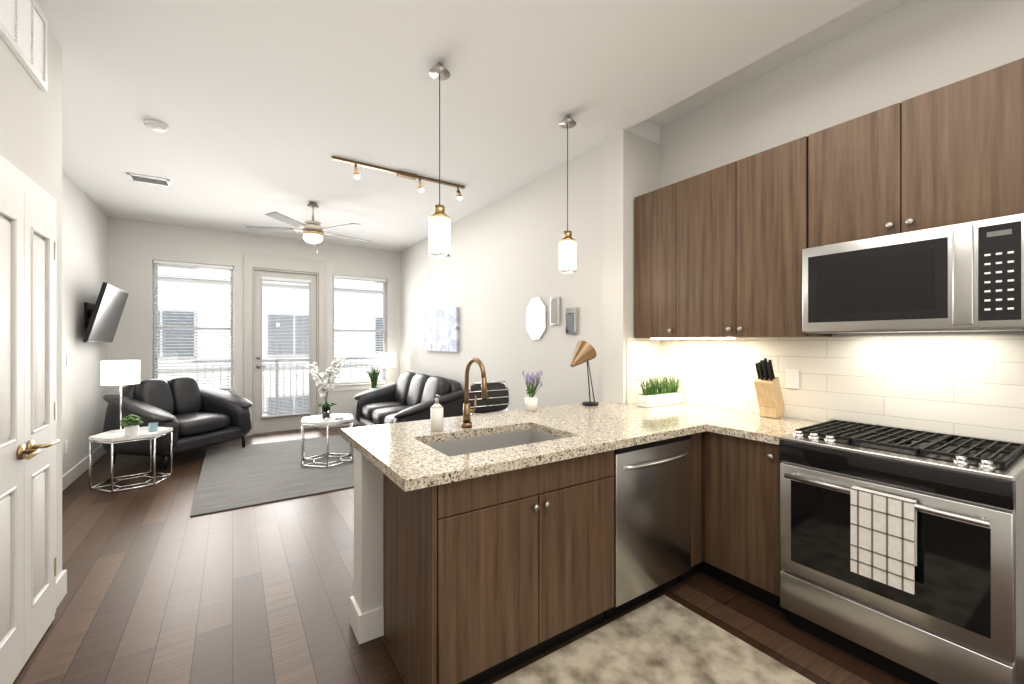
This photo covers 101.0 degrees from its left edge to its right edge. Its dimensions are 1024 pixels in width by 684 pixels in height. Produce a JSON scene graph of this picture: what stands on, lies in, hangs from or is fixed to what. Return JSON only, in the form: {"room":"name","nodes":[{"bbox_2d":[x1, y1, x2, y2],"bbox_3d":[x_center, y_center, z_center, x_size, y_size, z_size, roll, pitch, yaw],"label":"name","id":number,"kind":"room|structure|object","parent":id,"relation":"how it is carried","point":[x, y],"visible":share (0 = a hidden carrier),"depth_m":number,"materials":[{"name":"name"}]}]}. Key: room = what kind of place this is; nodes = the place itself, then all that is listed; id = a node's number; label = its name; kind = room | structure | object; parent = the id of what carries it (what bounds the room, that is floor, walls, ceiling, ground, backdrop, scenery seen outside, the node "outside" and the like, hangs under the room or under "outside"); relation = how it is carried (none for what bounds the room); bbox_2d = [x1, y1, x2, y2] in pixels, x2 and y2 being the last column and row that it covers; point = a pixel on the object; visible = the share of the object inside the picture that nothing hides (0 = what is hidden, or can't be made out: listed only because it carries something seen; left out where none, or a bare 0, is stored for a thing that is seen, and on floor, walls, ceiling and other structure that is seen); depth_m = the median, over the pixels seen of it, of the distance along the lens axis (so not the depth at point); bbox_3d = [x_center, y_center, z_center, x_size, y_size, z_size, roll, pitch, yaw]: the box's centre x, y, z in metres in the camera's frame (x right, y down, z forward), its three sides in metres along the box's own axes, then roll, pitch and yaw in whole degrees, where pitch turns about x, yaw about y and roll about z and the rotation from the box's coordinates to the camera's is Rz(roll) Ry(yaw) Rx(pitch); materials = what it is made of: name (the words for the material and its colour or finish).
{"room":"kitchen and living room","nodes":[
{"label":"kitchen and living room","id":0,"kind":"room"},
{"bbox_2d":[0,25,61,578],"bbox_3d":[-1.426,-0.235,0.075,0.735,3.250,4.900,0,0,-34],"label":"wall","id":1,"kind":"structure","parent":0,"point":[30,129],"depth_m":2.10,"materials":[{"name":"white paint"}]},
{"bbox_2d":[0,0,47,91],"bbox_3d":[-2.105,-1.403,1.788,0.020,0.345,0.685,0,0,-34],"label":"air vent","id":2,"kind":"object","parent":1,"relation":"attached to","point":[24,30],"visible":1,"depth_m":1.89,"materials":[{"name":"white plastic"}]},
{"bbox_2d":[0,154,55,612],"bbox_3d":[-2.099,0.328,1.786,0.029,2.125,0.935,0,0,-34],"label":"trim","id":3,"kind":"structure","parent":1,"relation":"attached to","point":[14,175],"depth_m":1.95,"materials":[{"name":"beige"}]},
{"bbox_2d":[0,175,59,683],"bbox_3d":[-2.066,0.369,1.808,0.102,2.018,0.764,0,0,-34],"label":"closet doors","id":4,"kind":"structure","parent":1,"relation":"in","point":[28,413],"depth_m":1.81,"materials":[{"name":"white wood"}]},
{"bbox_2d":[56,569,66,598],"bbox_3d":[-2.688,1.325,2.187,0.540,0.130,0.015,0,0,-34],"label":"baseboard","id":5,"kind":"structure","parent":1,"relation":"attached to","point":[61,582],"depth_m":2.28,"materials":[{"name":"white"}]},
{"bbox_2d":[62,445,107,490],"bbox_3d":[-4.060,1.325,3.729,0.015,0.130,4.100,0,0,-34],"label":"baseboard","id":6,"kind":"structure","parent":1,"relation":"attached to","point":[69,477],"depth_m":4.40,"materials":[{"name":"white"}]},
{"bbox_2d":[62,171,107,475],"bbox_3d":[-4.141,-0.235,3.675,0.180,3.250,4.100,0,0,-34],"label":"wall","id":7,"kind":"structure","parent":0,"point":[84,261],"depth_m":4.45,"materials":[{"name":"white paint"}]},
{"bbox_2d":[65,440,67,453],"bbox_3d":[-4.283,1.010,4.061,0.008,0.116,0.072,0,0,-34],"label":"electrical outlet","id":8,"kind":"object","parent":7,"relation":"attached to","point":[66,446],"visible":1,"depth_m":4.05,"materials":[{"name":"white plastic"}]},
{"bbox_2d":[66,353,69,365],"bbox_3d":[-4.310,0.170,4.103,0.009,0.116,0.072,0,0,-34],"label":"light switch","id":9,"kind":"object","parent":7,"relation":"attached to","point":[67,359],"visible":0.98,"depth_m":4.09,"materials":[{"name":"white plastic"}]},
{"bbox_2d":[83,282,128,341],"bbox_3d":[-4.624,-0.310,4.794,0.247,0.628,1.100,0,0,-34],"label":"wall-mounted tv","id":10,"kind":"object","parent":7,"relation":"attached to","point":[102,315],"visible":1,"depth_m":4.64,"materials":[{"name":"black plastic"}]},
{"bbox_2d":[108,217,399,427],"bbox_3d":[-3.482,-0.235,6.678,4.595,3.250,0.180,0,0,-34],"label":"wall","id":11,"kind":"structure","parent":0,"point":[136,248],"depth_m":6.08,"materials":[{"name":"white paint"}]},
{"bbox_2d":[153,260,235,393],"bbox_3d":[-4.484,-0.151,5.978,0.960,1.913,0.190,0,0,-34],"label":"window blind","id":12,"kind":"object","parent":11,"relation":"in","point":[157,263],"depth_m":5.99,"materials":[{"name":"white plastic"}]},
{"bbox_2d":[158,357,382,414],"bbox_3d":[-3.959,0.935,7.400,5.085,1.230,1.548,0,0,-34],"label":"balcony","id":13,"kind":"object","parent":11,"relation":"attached to","point":[270,374],"depth_m":7.94,"materials":[{"name":"grey metal"}]},
{"bbox_2d":[244,253,325,435],"bbox_3d":[-3.539,0.035,6.625,1.130,2.710,0.200,0,0,-34],"label":"balcony door","id":14,"kind":"structure","parent":11,"relation":"in","point":[255,276],"depth_m":6.54,"materials":[{"name":"white"}]},
{"bbox_2d":[330,417,358,426],"bbox_3d":[-2.515,1.325,7.201,1.195,0.130,0.015,0,0,-34],"label":"baseboard","id":15,"kind":"structure","parent":11,"relation":"attached to","point":[355,421],"depth_m":7.08,"materials":[{"name":"white"}]},
{"bbox_2d":[332,275,389,390],"bbox_3d":[-2.596,-0.151,7.228,0.950,1.913,0.190,0,0,-34],"label":"window","id":16,"kind":"structure","parent":11,"relation":"in","point":[350,385],"depth_m":7.20,"materials":[{"name":"white plastic"}]},
{"bbox_2d":[354,448,382,612],"bbox_3d":[0.078,0.952,2.564,1.960,0.877,0.150,0,0,-34],"label":"wall","id":17,"kind":"structure","parent":0,"point":[368,535],"depth_m":1.99,"materials":[{"name":"white paint"}]},
{"bbox_2d":[350,596,383,629],"bbox_3d":[0.032,1.325,2.620,1.975,0.130,0.035,0,0,-34],"label":"baseboard","id":18,"kind":"structure","parent":17,"relation":"attached to","point":[358,619],"depth_m":1.98,"materials":[{"name":"white"}]},
{"bbox_2d":[12,424,908,683],"bbox_3d":[-0.948,1.450,2.850,4.595,0.120,9.360,0,0,-34],"label":"floor","id":19,"kind":"structure","parent":0,"point":[163,587],"depth_m":2.27,"materials":[{"name":"brown wood"}]},
{"bbox_2d":[89,426,172,492],"bbox_3d":[-3.747,1.138,4.176,0.611,0.496,0.583,0,0,-34],"label":"side table","id":20,"kind":"object","parent":19,"relation":"on","point":[109,437],"visible":0.96,"depth_m":4.06,"materials":[{"name":"stone"}]},
{"bbox_2d":[101,360,139,431],"bbox_3d":[-3.910,0.537,4.223,0.290,0.702,0.290,0,0,-34],"label":"table lamp","id":21,"kind":"object","parent":20,"relation":"on","point":[119,372],"visible":0.94,"depth_m":4.13,"materials":[{"name":"white fabric"}]},
{"bbox_2d":[120,414,143,435],"bbox_3d":[-3.622,0.791,4.023,0.173,0.195,0.184,0,0,-34],"label":"plant","id":22,"kind":"object","parent":20,"relation":"on","point":[133,421],"visible":1,"depth_m":4.00,"materials":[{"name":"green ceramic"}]},
{"bbox_2d":[148,422,157,431],"bbox_3d":[-3.586,0.849,4.222,0.075,0.080,0.076,0,0,-34],"label":"cup","id":23,"kind":"object","parent":20,"relation":"on","point":[152,426],"visible":1,"depth_m":4.20,"materials":[{"name":"teal glass"}]},
{"bbox_2d":[102,376,252,469],"bbox_3d":[-4.013,0.909,5.146,0.977,0.936,1.261,0,0,14],"label":"loveseat","id":24,"kind":"object","parent":19,"relation":"on","point":[192,413],"visible":0.88,"depth_m":4.96,"materials":[{"name":"black leather"}]},
{"bbox_2d":[190,435,353,516],"bbox_3d":[-2.438,1.384,4.898,1.900,0.010,2.460,0,0,-34],"label":"living room rug","id":25,"kind":"object","parent":19,"relation":"on","point":[231,478],"visible":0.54,"depth_m":4.40,"materials":[{"name":"grey fabric"}]},
{"bbox_2d":[301,414,352,467],"bbox_3d":[-2.136,1.126,4.894,0.583,0.496,0.611,0,0,-34],"label":"coffee table","id":26,"kind":"object","parent":25,"relation":"on","point":[316,421],"visible":1,"depth_m":4.78,"materials":[{"name":"stone"}]},
{"bbox_2d":[304,356,346,418],"bbox_3d":[-2.137,0.521,4.900,0.452,0.711,0.408,0,0,-34],"label":"vase","id":27,"kind":"object","parent":26,"relation":"on","point":[325,387],"visible":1,"depth_m":4.84,"materials":[{"name":"clear glass"}]},
{"bbox_2d":[354,371,463,426],"bbox_3d":[-1.437,0.909,5.764,0.957,0.936,2.102,0,0,-34],"label":"sofa","id":28,"kind":"object","parent":19,"relation":"on","point":[407,396],"visible":0.73,"depth_m":5.62,"materials":[{"name":"black leather"}]},
{"bbox_2d":[469,381,510,414],"bbox_3d":[-0.090,0.857,3.325,0.403,1.059,0.444,0,0,-34],"label":"counter stool","id":29,"kind":"object","parent":19,"relation":"on","point":[498,396],"visible":0.4,"depth_m":3.48,"materials":[{"name":"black metal"}]},
{"bbox_2d":[385,465,613,683],"bbox_3d":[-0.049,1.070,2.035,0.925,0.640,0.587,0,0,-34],"label":"base cabinet","id":30,"kind":"object","parent":19,"relation":"on","point":[498,543],"depth_m":1.72,"materials":[{"name":"brown wood"}]},
{"bbox_2d":[341,425,472,492],"bbox_3d":[-0.542,0.490,1.932,0.250,0.040,1.020,0,0,-34],"label":"countertop","id":31,"kind":"structure","parent":30,"relation":"on","point":[411,464],"depth_m":1.72,"materials":[{"name":"beige stone"}]},
{"bbox_2d":[431,395,442,430],"bbox_3d":[-0.399,0.374,2.251,0.067,0.189,0.074,0,0,-34],"label":"soap bottle","id":32,"kind":"object","parent":31,"relation":"on","point":[436,416],"visible":1,"depth_m":2.23,"materials":[{"name":"white"}]},
{"bbox_2d":[461,357,487,427],"bbox_3d":[-0.180,0.275,2.275,0.111,0.387,0.249,0,0,-34],"label":"faucet","id":33,"kind":"object","parent":31,"relation":"on","point":[466,422],"visible":1,"depth_m":2.31,"materials":[{"name":"brown metal"}]},
{"bbox_2d":[604,434,690,619],"bbox_3d":[0.613,0.953,2.426,0.604,0.874,0.631,0,0,-34],"label":"dishwasher","id":34,"kind":"object","parent":19,"relation":"on","point":[652,519],"visible":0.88,"depth_m":2.19,"materials":[{"name":"silver metal"}]},
{"bbox_2d":[493,595,815,683],"bbox_3d":[0.570,1.385,1.558,1.270,0.008,0.970,0,0,-34],"label":"kitchen rug","id":35,"kind":"object","parent":19,"relation":"on","point":[663,639],"visible":1,"depth_m":1.85,"materials":[{"name":"beige fabric"}]},
{"bbox_2d":[633,433,700,576],"bbox_3d":[1.207,0.950,2.864,0.595,0.880,0.591,0,0,-34],"label":"base cabinet","id":36,"kind":"object","parent":19,"relation":"on","point":[696,439],"depth_m":2.45,"materials":[{"name":"brown wood"}]},
{"bbox_2d":[701,433,789,614],"bbox_3d":[1.483,0.950,2.446,0.595,0.880,0.411,0,0,-34],"label":"base cabinet","id":37,"kind":"object","parent":19,"relation":"on","point":[740,478],"depth_m":2.28,"materials":[{"name":"brown wood"}]},
{"bbox_2d":[493,401,752,452],"bbox_3d":[0.757,0.490,2.792,1.425,0.040,1.020,0,0,-34],"label":"countertop","id":38,"kind":"structure","parent":37,"relation":"on","point":[608,426],"depth_m":2.50,"materials":[{"name":"beige stone"}]},
{"bbox_2d":[522,370,541,410],"bbox_3d":[0.142,0.332,2.906,0.123,0.274,0.155,0,0,-34],"label":"plant","id":39,"kind":"object","parent":38,"relation":"on","point":[531,400],"visible":1,"depth_m":2.88,"materials":[{"name":"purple plant"}]},
{"bbox_2d":[570,340,597,405],"bbox_3d":[0.523,0.228,3.140,0.240,0.479,0.175,0,0,-34],"label":"desk lamp","id":40,"kind":"object","parent":38,"relation":"on","point":[584,351],"visible":1,"depth_m":3.09,"materials":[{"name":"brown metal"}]},
{"bbox_2d":[637,375,681,407],"bbox_3d":[1.107,0.357,3.148,0.440,0.224,0.124,0,0,-34],"label":"potted plant","id":41,"kind":"object","parent":38,"relation":"on","point":[650,396],"visible":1,"depth_m":3.10,"materials":[{"name":"white ceramic"}]},
{"bbox_2d":[705,413,822,444],"bbox_3d":[1.478,0.490,2.427,0.625,0.040,0.385,0,0,-34],"label":"countertop","id":42,"kind":"structure","parent":37,"relation":"on","point":[757,427],"depth_m":2.35,"materials":[{"name":"beige stone"}]},
{"bbox_2d":[754,358,784,417],"bbox_3d":[1.590,0.283,2.623,0.193,0.370,0.115,0,0,-34],"label":"knife block","id":43,"kind":"object","parent":42,"relation":"on","point":[768,393],"visible":1,"depth_m":2.59,"materials":[{"name":"brown wood"}]},
{"bbox_2d":[779,418,1023,683],"bbox_3d":[1.761,0.911,1.927,0.706,0.957,0.754,0,0,-34],"label":"range","id":44,"kind":"object","parent":19,"relation":"on","point":[901,553],"visible":1,"depth_m":1.69,"materials":[{"name":"silver metal"}]},
{"bbox_3d":[-2.129,1.138,7.021,0.580,0.496,0.502,0,0,-33],"label":"side table","id":45,"kind":"object","parent":19,"relation":"on","visible":0},
{"bbox_2d":[367,366,381,388],"bbox_3d":[-2.249,0.631,6.894,0.247,0.516,0.292,0,0,-34],"label":"potted plant","id":46,"kind":"object","parent":45,"relation":"on","point":[375,375],"visible":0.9,"depth_m":6.87,"materials":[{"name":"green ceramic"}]},
{"bbox_2d":[378,353,395,383],"bbox_3d":[-2.117,0.537,7.149,0.290,0.702,0.290,0,0,-34],"label":"light","id":47,"kind":"object","parent":45,"relation":"on","point":[386,360],"visible":0.79,"depth_m":7.03,"materials":[{"name":"white fabric"}]},
{"bbox_2d":[35,0,910,251],"bbox_3d":[-0.948,-1.735,2.850,4.595,0.250,9.360,0,0,-34],"label":"ceiling","id":48,"kind":"structure","parent":0,"point":[260,109],"depth_m":2.71,"materials":[{"name":"white paint"}]},
{"bbox_2d":[126,172,171,186],"bbox_3d":[-3.586,-1.603,4.186,0.320,0.011,0.220,0,0,-34],"label":"ceiling vent","id":49,"kind":"object","parent":48,"relation":"in","point":[149,180],"visible":0.98,"depth_m":4.18,"materials":[{"name":"white plastic"}]},
{"bbox_2d":[144,119,167,132],"bbox_3d":[-2.627,-1.591,3.118,0.140,0.037,0.140,0,0,-34],"label":"smoke detector","id":50,"kind":"object","parent":48,"relation":"attached to","point":[155,125],"visible":1,"depth_m":3.09,"materials":[{"name":"white plastic"}]},
{"bbox_2d":[245,202,371,252],"bbox_3d":[-2.312,-1.321,4.937,1.360,0.579,1.338,0,0,-34],"label":"fan","id":51,"kind":"object","parent":48,"relation":"hanging from","point":[312,230],"visible":1,"depth_m":4.81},
{"bbox_2d":[332,156,464,199],"bbox_3d":[-1.021,-1.532,4.006,1.280,0.155,0.092,0,0,-34],"label":"spotlight","id":52,"kind":"object","parent":48,"relation":"attached to","point":[407,175],"visible":1,"depth_m":3.99,"materials":[{"name":"brown metal"}]},
{"bbox_2d":[429,63,449,257],"bbox_3d":[-0.419,-1.052,2.445,0.124,1.113,0.124,0,0,-34],"label":"pendant light","id":53,"kind":"object","parent":48,"relation":"hanging from","point":[439,232],"visible":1,"depth_m":2.40,"materials":[{"name":"white glass"}]},
{"bbox_2d":[559,115,575,273],"bbox_3d":[0.396,-1.052,3.008,0.124,1.113,0.124,0,0,-34],"label":"pendant light","id":54,"kind":"object","parent":48,"relation":"hanging from","point":[567,253],"visible":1,"depth_m":2.97,"materials":[{"name":"white glass"}]},
{"bbox_2d":[400,129,659,413],"bbox_3d":[-0.337,-0.235,5.533,0.615,3.250,5.200,0,0,-34],"label":"wall","id":55,"kind":"structure","parent":0,"point":[494,274],"depth_m":4.06,"materials":[{"name":"white paint"}]},
{"bbox_2d":[424,307,458,351],"bbox_3d":[-1.020,-0.165,6.028,0.043,0.590,1.120,0,0,-34],"label":"canvas art","id":56,"kind":"object","parent":55,"relation":"attached to","point":[441,329],"visible":1,"depth_m":5.92},
{"bbox_2d":[527,298,545,338],"bbox_3d":[0.235,-0.230,4.149,0.024,0.400,0.300,0,0,-34],"label":"mirror","id":57,"kind":"object","parent":55,"relation":"attached to","point":[536,318],"visible":0.96,"depth_m":4.12,"materials":[{"name":"silver metal"}]},
{"bbox_2d":[550,297,560,324],"bbox_3d":[0.398,-0.285,3.903,0.024,0.250,0.130,0,0,-34],"label":"mirror","id":58,"kind":"object","parent":55,"relation":"attached to","point":[555,310],"visible":0.93,"depth_m":3.88,"materials":[{"name":"silver metal"}]},
{"bbox_2d":[566,307,577,333],"bbox_3d":[0.522,-0.185,3.715,0.024,0.230,0.140,0,0,-34],"label":"mirror","id":59,"kind":"object","parent":55,"relation":"attached to","point":[571,320],"visible":0.93,"depth_m":3.69,"materials":[{"name":"silver metal"}]},
{"bbox_2d":[660,0,1023,420],"bbox_3d":[2.328,-0.235,1.901,0.180,3.250,3.800,0,0,-34],"label":"wall","id":60,"kind":"structure","parent":0,"point":[908,50],"depth_m":2.36,"materials":[{"name":"white paint"}]},
{"bbox_2d":[635,185,698,339],"bbox_3d":[1.173,-0.570,3.179,0.327,1.080,0.365,0,0,-34],"label":"upper cabinet","id":61,"kind":"object","parent":60,"relation":"attached to","point":[653,208],"depth_m":3.09,"materials":[{"name":"brown wood"}]},
{"bbox_2d":[671,136,831,337],"bbox_3d":[1.496,-0.570,2.692,0.327,1.080,0.802,0,0,-34],"label":"upper cabinet","id":62,"kind":"object","parent":60,"relation":"attached to","point":[718,252],"depth_m":2.55,"materials":[{"name":"brown wood"}]},
{"bbox_2d":[626,335,1023,442],"bbox_3d":[2.003,0.220,1.865,0.400,0.500,3.500,0,0,-34],"label":"backsplash","id":63,"kind":"structure","parent":60,"relation":"attached to","point":[968,385],"depth_m":2.31,"materials":[{"name":"tile"}]},
{"bbox_2d":[786,370,798,388],"bbox_3d":[1.731,0.230,2.609,0.008,0.116,0.072,0,0,-34],"label":"outlet","id":64,"kind":"object","parent":63,"relation":"attached to","point":[792,379],"visible":1,"depth_m":2.60,"materials":[{"name":"white plastic"}]},
{"bbox_2d":[807,58,1023,247],"bbox_3d":[1.929,-0.802,2.037,0.327,0.615,0.757,0,0,-34],"label":"upper cabinet","id":65,"kind":"object","parent":60,"relation":"attached to","point":[953,153],"depth_m":1.88,"materials":[{"name":"brown wood"}]},
{"bbox_2d":[802,213,1023,333],"bbox_3d":[1.889,-0.269,2.012,0.399,0.443,0.754,0,0,-34],"label":"over-the-range microwave","id":66,"kind":"object","parent":65,"relation":"attached to","point":[965,277],"visible":1,"depth_m":1.84,"materials":[{"name":"silver metal"}]},
{"label":"outside","id":67,"kind":"structure","parent":0,"visible":0},
{"bbox_2d":[158,265,382,415],"bbox_3d":[-5.314,-4.010,11.652,36.000,21.200,12.500,0,0,-34],"label":"building","id":68,"kind":"structure","parent":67,"point":[176,297],"depth_m":15.94,"materials":[{"name":"beige"}]}
]}

